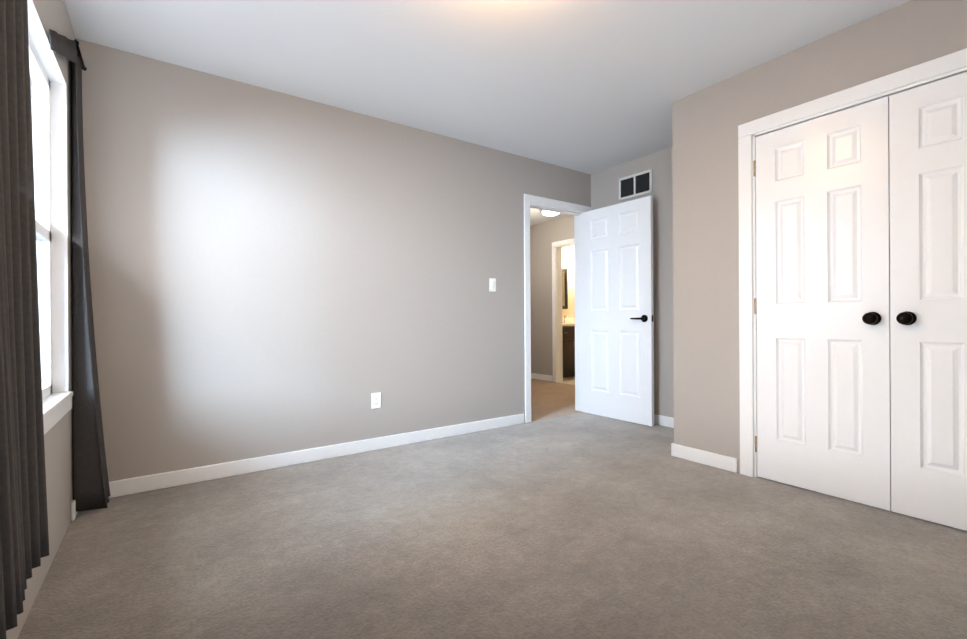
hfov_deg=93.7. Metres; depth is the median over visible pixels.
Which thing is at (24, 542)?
curtain
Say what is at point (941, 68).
trim
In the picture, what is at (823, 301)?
closet door
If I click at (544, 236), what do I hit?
wall
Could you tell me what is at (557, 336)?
door frame
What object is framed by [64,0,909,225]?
ceiling
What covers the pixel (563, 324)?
countertop
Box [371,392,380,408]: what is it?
electrical outlet plate
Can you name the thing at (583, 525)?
floor carpet
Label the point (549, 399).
floor
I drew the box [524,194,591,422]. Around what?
door frame
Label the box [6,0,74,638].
wall
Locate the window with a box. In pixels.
[27,0,72,434]
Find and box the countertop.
[562,323,574,326]
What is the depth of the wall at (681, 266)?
3.08 m
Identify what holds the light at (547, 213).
attached to the ceiling
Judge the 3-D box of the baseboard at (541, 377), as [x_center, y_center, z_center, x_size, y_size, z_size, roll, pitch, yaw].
[0.380,0.899,7.788,0.014,0.088,2.280,0,0,-35]
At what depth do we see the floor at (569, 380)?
6.97 m
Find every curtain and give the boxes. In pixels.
[0,0,48,638]
[72,38,109,511]
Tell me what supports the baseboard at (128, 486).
attached to the wall at (272, 272)
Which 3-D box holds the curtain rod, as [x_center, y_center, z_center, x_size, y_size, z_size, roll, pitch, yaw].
[-2.024,-1.316,2.257,0.047,0.060,0.292,0,0,-35]
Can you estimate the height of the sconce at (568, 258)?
0.140 m
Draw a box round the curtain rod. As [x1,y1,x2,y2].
[74,40,86,70]
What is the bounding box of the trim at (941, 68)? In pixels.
[738,48,966,477]
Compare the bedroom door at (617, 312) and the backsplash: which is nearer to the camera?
the bedroom door at (617, 312)
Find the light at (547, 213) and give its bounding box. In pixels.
[541,210,558,215]
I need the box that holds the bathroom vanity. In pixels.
[562,327,574,377]
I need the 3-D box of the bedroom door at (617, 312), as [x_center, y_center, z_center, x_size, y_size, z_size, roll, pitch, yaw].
[1.239,-0.072,4.282,0.150,2.012,0.802,0,0,-36]
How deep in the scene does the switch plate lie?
3.94 m
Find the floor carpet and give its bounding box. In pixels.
[17,412,966,638]
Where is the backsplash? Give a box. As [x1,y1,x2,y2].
[562,319,574,322]
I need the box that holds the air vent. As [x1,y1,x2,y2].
[619,169,651,200]
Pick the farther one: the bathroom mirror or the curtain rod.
the bathroom mirror
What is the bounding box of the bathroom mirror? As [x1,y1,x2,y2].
[562,268,567,308]
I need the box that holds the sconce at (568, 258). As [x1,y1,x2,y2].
[562,255,572,263]
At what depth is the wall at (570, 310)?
8.04 m
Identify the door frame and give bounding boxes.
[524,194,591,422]
[552,238,573,381]
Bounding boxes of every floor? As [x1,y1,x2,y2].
[531,378,581,421]
[558,376,574,384]
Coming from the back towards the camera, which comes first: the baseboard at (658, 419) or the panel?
the baseboard at (658, 419)
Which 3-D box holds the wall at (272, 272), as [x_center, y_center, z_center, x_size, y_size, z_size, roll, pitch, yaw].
[-0.495,-0.267,3.615,4.100,2.440,0.120,0,0,-35]
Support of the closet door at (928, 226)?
in the wall at (908, 34)
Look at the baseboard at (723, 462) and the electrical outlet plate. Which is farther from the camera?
the electrical outlet plate
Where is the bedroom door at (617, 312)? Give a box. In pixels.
[581,196,653,425]
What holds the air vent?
in the wall at (605, 188)
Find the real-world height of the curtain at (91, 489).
2.285 m
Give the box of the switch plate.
[489,278,495,291]
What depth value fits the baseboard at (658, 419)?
3.99 m
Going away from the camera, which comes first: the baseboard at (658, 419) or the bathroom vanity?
the baseboard at (658, 419)
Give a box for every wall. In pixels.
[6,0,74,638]
[76,38,590,481]
[530,215,573,381]
[562,246,574,317]
[591,147,673,417]
[672,95,690,446]
[689,0,966,472]
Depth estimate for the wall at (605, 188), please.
4.04 m
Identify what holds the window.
in the wall at (58, 435)
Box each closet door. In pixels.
[753,96,890,510]
[889,72,966,530]
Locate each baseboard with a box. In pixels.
[71,414,523,509]
[531,373,551,381]
[654,414,673,427]
[671,443,737,472]
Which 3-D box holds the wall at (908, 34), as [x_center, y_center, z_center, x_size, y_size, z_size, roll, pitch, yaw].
[2.006,-0.281,2.251,0.120,2.440,2.000,0,0,-35]

